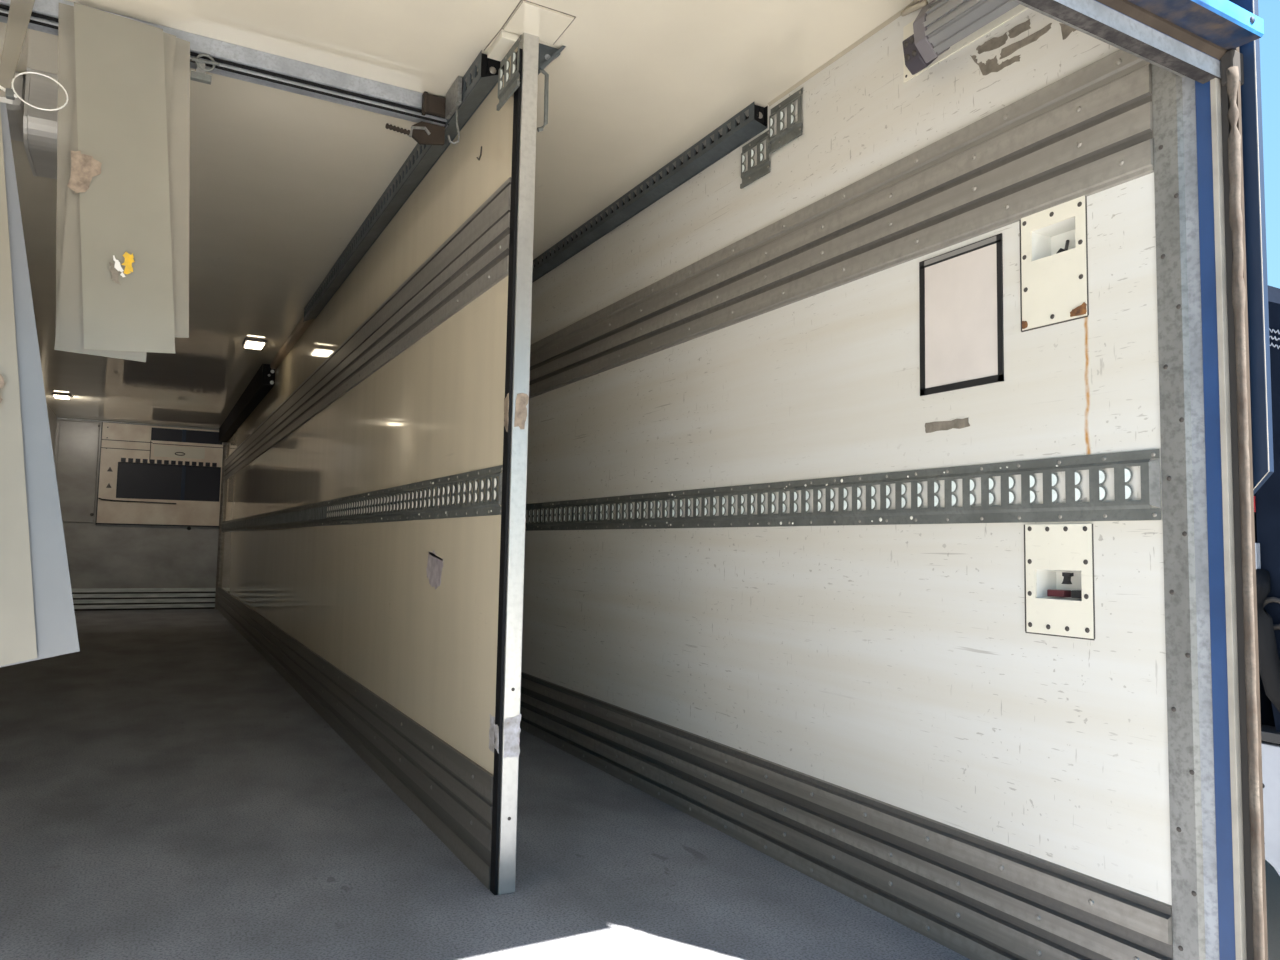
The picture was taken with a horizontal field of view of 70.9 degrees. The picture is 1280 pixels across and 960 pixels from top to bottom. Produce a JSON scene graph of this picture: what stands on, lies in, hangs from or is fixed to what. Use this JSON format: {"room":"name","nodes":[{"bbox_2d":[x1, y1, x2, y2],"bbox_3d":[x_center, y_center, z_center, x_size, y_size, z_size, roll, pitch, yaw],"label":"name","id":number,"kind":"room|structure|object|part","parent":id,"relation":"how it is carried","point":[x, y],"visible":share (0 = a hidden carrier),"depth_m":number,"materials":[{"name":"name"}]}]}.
{"room":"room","nodes":[
{"label":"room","id":0,"kind":"room"},
{"bbox_2d":[46,403,56,455],"bbox_3d":[-4.200,0.071,5.482,0.080,2.310,11.840,3,-5,-29],"label":"wall","id":1,"kind":"structure","parent":0,"point":[52,417],"depth_m":10.40,"materials":[{"name":"grey metal"}]},
{"bbox_2d":[54,419,225,610],"bbox_3d":[-5.855,0.474,11.369,2.845,2.310,0.100,3,-5,-29],"label":"wall","id":2,"kind":"structure","parent":0,"point":[98,555],"depth_m":11.10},
{"bbox_2d":[56,420,99,522],"bbox_3d":[-6.784,-0.100,10.824,0.417,1.220,0.023,3,-5,-29],"label":"panel","id":3,"kind":"object","parent":2,"relation":"attached to","point":[78,442],"visible":0.86,"depth_m":10.82,"materials":[{"name":"grey metal"}]},
{"bbox_2d":[72,588,215,610],"bbox_3d":[-6.213,1.465,11.043,1.845,0.267,0.016,3,-5,-29],"label":"baseboard","id":4,"kind":"structure","parent":2,"relation":"attached to","point":[84,599],"depth_m":11.08,"materials":[{"name":"grey metal"}]},
{"bbox_2d":[95,422,222,526],"bbox_3d":[-5.982,-0.049,11.238,1.356,1.250,0.064,3,-5,-29],"label":"refrigeration unit","id":5,"kind":"object","parent":2,"relation":"attached to","point":[148,475],"visible":0.99,"depth_m":11.22,"materials":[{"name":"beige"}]},
{"bbox_3d":[-5.808,-0.350,11.335,0.570,0.140,0.004,3,-5,-29],"label":"badge plate","id":6,"kind":"part","parent":5,"relation":"part of","materials":[{"name":"white plastic"}]},
{"bbox_2d":[217,47,517,889],"bbox_3d":[-2.860,0.209,7.004,0.052,2.308,10.448,3,-5,-29],"label":"wall","id":7,"kind":"structure","parent":0,"point":[361,597],"depth_m":3.37,"materials":[{"name":"white plastic"}]},
{"bbox_2d":[215,445,226,608],"bbox_3d":[-5.380,0.600,11.524,0.034,2.100,0.069,3,-5,-29],"label":"trim","id":8,"kind":"structure","parent":7,"relation":"attached to","point":[224,446],"depth_m":11.51,"materials":[{"name":"metal"}]},
{"bbox_2d":[218,364,274,442],"bbox_3d":[-4.178,-0.707,9.393,0.098,0.182,4.980,3,-5,-29],"label":"rail","id":9,"kind":"object","parent":7,"relation":"attached to","point":[263,382],"visible":0.98,"depth_m":8.31,"materials":[{"name":"black metal"}]},
{"bbox_3d":[-2.990,-0.846,7.228,0.087,0.172,0.008,3,-5,-29],"label":"plate","id":10,"kind":"part","parent":9,"relation":"part of","materials":[{"name":"black metal"}]},
{"bbox_2d":[221,465,502,531],"bbox_3d":[-2.875,0.316,6.985,0.009,0.135,10.434,3,-5,-29],"label":"track","id":11,"kind":"object","parent":7,"relation":"attached to","point":[334,512],"visible":1,"depth_m":3.38,"materials":[{"name":"metal"}]},
{"bbox_2d":[224,177,510,480],"bbox_3d":[-2.867,-0.412,7.044,0.014,0.271,10.440,3,-5,-29],"label":"trim","id":12,"kind":"structure","parent":7,"relation":"attached to","point":[475,257],"depth_m":3.40,"materials":[{"name":"metal"}]},
{"bbox_2d":[303,50,503,321],"bbox_3d":[-1.222,-1.095,4.037,0.072,0.086,3.320,3,-5,-29],"label":"rail","id":13,"kind":"object","parent":7,"relation":"attached to","point":[480,83],"visible":0.87,"depth_m":3.41,"materials":[{"name":"metal"}]},
{"bbox_2d":[385,76,462,144],"bbox_3d":[-0.663,-1.142,2.751,0.188,0.158,0.186,3,-5,-29],"label":"clamp","id":14,"kind":"object","parent":13,"relation":"attached to","point":[423,133],"visible":1,"depth_m":2.82,"materials":[{"name":"metal"}]},
{"bbox_3d":[-0.674,-1.178,2.811,0.011,0.067,0.027,3,-5,-29],"label":"jaw plate","id":15,"kind":"part","parent":14,"relation":"part of","materials":[{"name":"metal"}]},
{"bbox_3d":[-0.671,-1.093,2.842,0.106,0.072,0.014,3,-5,-29],"label":"cheek plate","id":16,"kind":"part","parent":14,"relation":"part of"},
{"bbox_3d":[-0.643,-1.180,2.833,0.078,0.057,0.017,3,-5,-29],"label":"jaw plate","id":17,"kind":"part","parent":14,"relation":"part of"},
{"bbox_2d":[448,106,459,143],"bbox_3d":[-0.564,-1.077,2.729,0.038,0.119,0.006,3,-5,-29],"label":"wire hook","id":18,"kind":"object","parent":14,"relation":"hanging from","point":[457,126],"visible":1,"depth_m":2.73,"materials":[{"name":"metal"}]},
{"bbox_3d":[-0.432,-1.188,2.599,0.061,0.076,0.008,3,-5,-29],"label":"plate","id":19,"kind":"part","parent":13,"relation":"part of","materials":[{"name":"black metal"}]},
{"bbox_2d":[426,550,443,588],"bbox_3d":[-0.678,0.295,2.963,0.001,0.130,0.197,3,-5,-29],"label":"label","id":20,"kind":"object","parent":7,"relation":"attached to","point":[435,563],"visible":1,"depth_m":2.96,"materials":[{"name":"grey paper"}]},
{"bbox_2d":[489,714,494,752],"bbox_3d":[-0.392,0.677,2.397,0.001,0.095,0.064,3,-5,-29],"label":"flap","id":21,"kind":"object","parent":7,"relation":"attached to","point":[492,719],"visible":0.79,"depth_m":2.40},
{"bbox_2d":[0,0,912,428],"bbox_3d":[-3.002,-1.050,6.297,2.845,0.090,11.890,3,-5,-29],"label":"ceiling","id":22,"kind":"structure","parent":0,"point":[282,182],"depth_m":3.06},
{"bbox_2d":[0,67,57,178],"bbox_3d":[-2.005,-1.131,2.808,0.750,0.223,0.324,3,-5,-29],"label":"air duct","id":23,"kind":"object","parent":22,"relation":"attached to","point":[37,128],"visible":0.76,"depth_m":2.74,"materials":[{"name":"grey metal"}]},
{"bbox_2d":[52,393,70,398],"bbox_3d":[-5.817,-0.841,9.040,0.150,0.027,0.200,3,-5,-29],"label":"recessed light","id":24,"kind":"object","parent":22,"relation":"in","point":[56,395],"visible":1,"depth_m":8.98,"materials":[{"name":"grey plastic"}]},
{"bbox_2d":[57,417,218,429],"bbox_3d":[-6.205,-0.694,11.165,1.753,0.014,0.049,3,-5,-29],"label":"trim","id":25,"kind":"structure","parent":22,"relation":"attached to","point":[57,417],"depth_m":11.13,"materials":[{"name":"metal"}]},
{"bbox_2d":[0,0,448,128],"bbox_3d":[-1.374,-1.214,2.470,1.725,0.084,0.042,3,-5,-29],"label":"rail","id":26,"kind":"object","parent":22,"relation":"attached to","point":[238,62],"visible":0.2,"depth_m":2.64,"materials":[{"name":"metal"}]},
{"bbox_2d":[0,0,34,97],"bbox_3d":[-1.551,-1.085,2.231,0.050,0.356,0.175,3,-5,-29],"label":"curtain strip","id":27,"kind":"object","parent":26,"relation":"hanging from","point":[20,11],"visible":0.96,"depth_m":2.24,"materials":[{"name":"beige plastic"}]},
{"bbox_2d":[0,109,36,665],"bbox_3d":[-1.487,-0.221,2.099,0.205,1.355,0.025,3,-5,-29],"label":"curtain strip","id":28,"kind":"object","parent":26,"relation":"hanging from","point":[17,618],"visible":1,"depth_m":2.10,"materials":[{"name":"beige plastic"}]},
{"bbox_2d":[0,72,67,110],"bbox_3d":[-1.458,-0.925,2.122,0.183,0.098,0.034,3,-4,-19],"label":"cable tie","id":29,"kind":"object","parent":26,"relation":"attached to","point":[10,94],"visible":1,"depth_m":2.12,"materials":[{"name":"white plastic"}]},
{"bbox_2d":[0,102,79,666],"bbox_3d":[-1.442,-0.227,2.137,0.256,1.347,0.015,3,-5,-24],"label":"curtain strip","id":30,"kind":"object","parent":26,"relation":"hanging from","point":[54,613],"visible":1,"depth_m":2.14,"materials":[{"name":"grey plastic"}]},
{"bbox_2d":[55,3,76,336],"bbox_3d":[-1.424,-0.801,2.386,0.252,0.895,0.006,3,-5,-29],"label":"curtain strip","id":31,"kind":"object","parent":26,"relation":"hanging from","point":[66,61],"visible":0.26,"depth_m":2.35,"materials":[{"name":"beige plastic"}]},
{"bbox_2d":[54,32,175,361],"bbox_3d":[-1.385,-0.781,2.383,0.231,0.928,0.006,3,-5,-29],"label":"curtain strip","id":32,"kind":"object","parent":26,"relation":"hanging from","point":[69,337],"visible":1,"depth_m":2.32,"materials":[{"name":"beige plastic"}]},
{"bbox_2d":[67,2,174,353],"bbox_3d":[-1.363,-0.788,2.378,0.281,0.910,0.013,3,-5,-29],"label":"curtain strip","id":33,"kind":"object","parent":26,"relation":"hanging from","point":[120,175],"visible":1,"depth_m":2.38,"materials":[{"name":"plastic"}]},
{"bbox_2d":[167,38,189,337],"bbox_3d":[-1.338,-0.807,2.425,0.256,0.873,0.006,3,-5,-29],"label":"curtain strip","id":34,"kind":"object","parent":26,"relation":"hanging from","point":[178,131],"visible":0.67,"depth_m":2.46,"materials":[{"name":"beige plastic"}]},
{"bbox_2d":[190,53,219,84],"bbox_3d":[-1.216,-1.152,2.513,0.070,0.079,0.024,3,-5,-29],"label":"roller hanger","id":35,"kind":"object","parent":26,"relation":"attached to","point":[200,75],"visible":1,"depth_m":2.50,"materials":[{"name":"metal"}]},
{"bbox_3d":[-1.225,-1.147,2.507,0.026,0.034,0.010,3,-5,-29],"label":"stem","id":36,"kind":"part","parent":35,"relation":"part of","materials":[{"name":"metal"}]},
{"bbox_2d":[242,338,266,349],"bbox_3d":[-2.772,-0.975,6.458,0.140,0.027,0.240,3,-5,-29],"label":"recessed light","id":37,"kind":"object","parent":22,"relation":"in","point":[248,343],"visible":1,"depth_m":6.40,"materials":[{"name":"grey plastic"}]},
{"bbox_2d":[270,316,313,368],"bbox_3d":[-2.481,-0.968,6.366,0.042,0.044,1.940,3,-5,-29],"label":"batten","id":38,"kind":"object","parent":22,"relation":"attached to","point":[302,326],"visible":0.71,"depth_m":6.27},
{"bbox_2d":[487,30,518,60],"bbox_3d":[-0.387,-1.223,2.534,0.049,0.021,0.123,3,-5,-29],"label":"block","id":39,"kind":"object","parent":22,"relation":"attached to","point":[505,40],"visible":0.76,"depth_m":2.52,"materials":[{"name":"white plastic"}]},
{"bbox_2d":[484,0,575,50],"bbox_3d":[-0.309,-1.234,2.489,0.162,0.006,0.284,3,-5,-29],"label":"ceiling plate","id":40,"kind":"object","parent":22,"relation":"attached to","point":[529,17],"visible":1,"depth_m":2.42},
{"bbox_2d":[0,609,969,959],"bbox_3d":[-3.026,1.347,6.103,2.825,0.100,11.940,3,-5,-29],"label":"floor","id":41,"kind":"structure","parent":0,"point":[166,793],"depth_m":2.59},
{"bbox_2d":[490,33,565,894],"bbox_3d":[-0.299,-0.081,2.439,0.143,2.309,0.052,3,-5,-29],"label":"steel post","id":42,"kind":"object","parent":41,"relation":"on","point":[518,340],"depth_m":2.40,"materials":[{"name":"grey metal"}]},
{"bbox_2d":[496,35,521,110],"bbox_3d":[-0.357,-1.109,2.450,0.010,0.142,0.160,3,-5,-29],"label":"bracket","id":43,"kind":"object","parent":42,"relation":"attached to","point":[511,85],"visible":1,"depth_m":2.45,"materials":[{"name":"metal"}]},
{"bbox_3d":[-0.259,-1.098,2.534,0.085,0.264,0.038,3,-5,-29],"label":"post bracket","id":44,"kind":"part","parent":42,"relation":"part of","materials":[{"name":"grey metal"}]},
{"bbox_2d":[521,0,1171,904],"bbox_3d":[-1.801,0.216,6.849,0.080,2.310,11.735,3,-5,-29],"label":"wall","id":45,"kind":"structure","parent":0,"point":[896,665],"depth_m":2.37,"materials":[{"name":"white plastic"}]},
{"bbox_2d":[532,102,767,282],"bbox_3d":[-1.912,-0.892,7.030,0.055,0.076,9.555,3,-5,-29],"label":"rail","id":46,"kind":"object","parent":45,"relation":"attached to","point":[752,120],"visible":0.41,"depth_m":3.37,"materials":[{"name":"metal"}]},
{"bbox_3d":[0.375,-1.159,2.862,0.044,0.066,0.008,3,-5,-29],"label":"plate","id":47,"kind":"part","parent":46,"relation":"part of","materials":[{"name":"black metal"}]},
{"bbox_2d":[740,130,770,188],"bbox_3d":[0.373,-1.036,2.900,0.010,0.142,0.156,3,-5,-29],"label":"track offcut","id":48,"kind":"object","parent":45,"relation":"attached to","point":[762,168],"visible":1,"depth_m":2.90,"materials":[{"name":"metal"}]},
{"bbox_2d":[768,87,802,153],"bbox_3d":[0.449,-1.105,2.768,0.010,0.147,0.159,3,-5,-29],"label":"track offcut","id":49,"kind":"object","parent":45,"relation":"attached to","point":[793,130],"visible":1,"depth_m":2.76,"materials":[{"name":"metal"}]},
{"bbox_2d":[529,49,1153,398],"bbox_3d":[-1.831,-0.402,6.872,0.016,0.270,11.735,3,-5,-29],"label":"trim","id":50,"kind":"structure","parent":45,"relation":"attached to","point":[1089,131],"depth_m":2.30,"materials":[{"name":"metal"}]},
{"bbox_2d":[525,449,1160,530],"bbox_3d":[-1.841,0.334,6.815,0.009,0.134,11.723,3,-5,-29],"label":"track","id":51,"kind":"object","parent":45,"relation":"attached to","point":[1120,509],"visible":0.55,"depth_m":2.23,"materials":[{"name":"metal"}]},
{"bbox_2d":[768,0,922,105],"bbox_3d":[0.700,-1.225,2.321,0.008,0.008,1.215,3,-5,-29],"label":"trim","id":52,"kind":"structure","parent":45,"relation":"attached to","point":[898,14],"depth_m":2.56,"materials":[{"name":"beige metal"}]},
{"bbox_2d":[520,672,1172,959],"bbox_3d":[-1.863,1.232,6.750,0.020,0.268,11.735,3,-5,-29],"label":"baseboard","id":53,"kind":"structure","parent":45,"relation":"attached to","point":[976,897],"depth_m":2.28,"materials":[{"name":"metal"}]},
{"bbox_2d":[925,417,969,432],"bbox_3d":[0.734,-0.131,2.150,0.001,0.026,0.138,3,-5,-29],"label":"tape strip","id":54,"kind":"object","parent":45,"relation":"attached to","point":[930,427],"visible":1,"depth_m":2.15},
{"bbox_2d":[919,233,1003,395],"bbox_3d":[0.757,-0.383,2.131,0.004,0.338,0.246,3,-5,-29],"label":"document holder","id":55,"kind":"object","parent":45,"relation":"attached to","point":[961,289],"visible":1,"depth_m":2.12,"materials":[{"name":"paper"}]},
{"bbox_2d":[901,0,1028,82],"bbox_3d":[0.800,-1.135,2.039,0.094,0.217,0.635,3,-5,-29],"label":"lamp fixture","id":56,"kind":"object","parent":45,"relation":"attached to","point":[941,28],"visible":1,"depth_m":2.13,"materials":[{"name":"grey metal"}]},
{"bbox_2d":[970,19,1051,74],"bbox_3d":[0.841,-0.986,2.046,0.001,0.093,0.221,3,-5,-29],"label":"residue","id":57,"kind":"object","parent":45,"relation":"attached to","point":[991,65],"visible":1,"depth_m":2.05,"materials":[{"name":"grey"}]},
{"bbox_2d":[1019,196,1088,331],"bbox_3d":[0.901,-0.455,1.928,0.064,0.255,0.162,3,-5,-29],"label":"latch plate","id":58,"kind":"object","parent":45,"relation":"attached to","point":[1053,258],"visible":1,"depth_m":1.92,"materials":[{"name":"white metal"}]},
{"bbox_2d":[1024,524,1094,639],"bbox_3d":[0.890,0.209,1.878,0.062,0.232,0.162,3,-5,-29],"label":"latch plate","id":59,"kind":"object","parent":45,"relation":"attached to","point":[1062,555],"visible":1,"depth_m":1.87,"materials":[{"name":"white metal"}]},
{"bbox_2d":[1059,23,1075,39],"bbox_3d":[0.914,-0.964,1.910,0.001,0.042,0.050,3,-5,-29],"label":"residue","id":60,"kind":"object","parent":45,"relation":"attached to","point":[1066,30],"visible":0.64,"depth_m":1.92,"materials":[{"name":"grey"}]},
{"bbox_2d":[1151,47,1267,959],"bbox_3d":[1.059,-0.094,1.649,0.106,2.510,0.148,3,-5,-29],"label":"door frame","id":61,"kind":"structure","parent":45,"relation":"attached to","point":[1218,875],"depth_m":1.61,"materials":[{"name":"metal"}]},
{"bbox_2d":[1229,0,1273,494],"bbox_3d":[1.097,-0.763,1.653,0.020,1.594,0.074,3,-5,-29],"label":"flap","id":62,"kind":"object","parent":45,"relation":"attached to","point":[1251,103],"visible":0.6,"depth_m":1.60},
{"bbox_2d":[1012,0,1263,85],"bbox_3d":[-0.139,-1.110,0.998,2.835,0.645,0.140,3,-5,-29],"label":"header beam","id":63,"kind":"structure","parent":0,"point":[1196,40],"depth_m":1.54,"materials":[{"name":"metal"}]},
{"label":"outside","id":64,"kind":"structure","parent":0,"visible":0},
{"bbox_2d":[1265,860,1279,959],"bbox_3d":[-0.033,1.795,-0.132,120.000,0.100,120.000,3,-5,-29],"label":"ground","id":65,"kind":"structure","parent":64,"point":[1272,877],"depth_m":4.47,"materials":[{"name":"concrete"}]},
{"bbox_2d":[1254,285,1279,875],"bbox_3d":[2.919,0.831,5.776,3.675,2.799,10.600,3,-5,-29],"label":"truck","id":66,"kind":"object","parent":65,"relation":"on","point":[1267,498],"visible":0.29,"depth_m":3.28,"materials":[{"name":"black metal"}]},
{"bbox_2d":[1254,496,1255,511],"bbox_3d":[2.285,0.089,3.356,0.025,0.060,0.014,3,-5,-29],"label":"lamp","id":67,"kind":"object","parent":66,"relation":"attached to","point":[1254,496],"depth_m":3.35,"materials":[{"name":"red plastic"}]}
]}

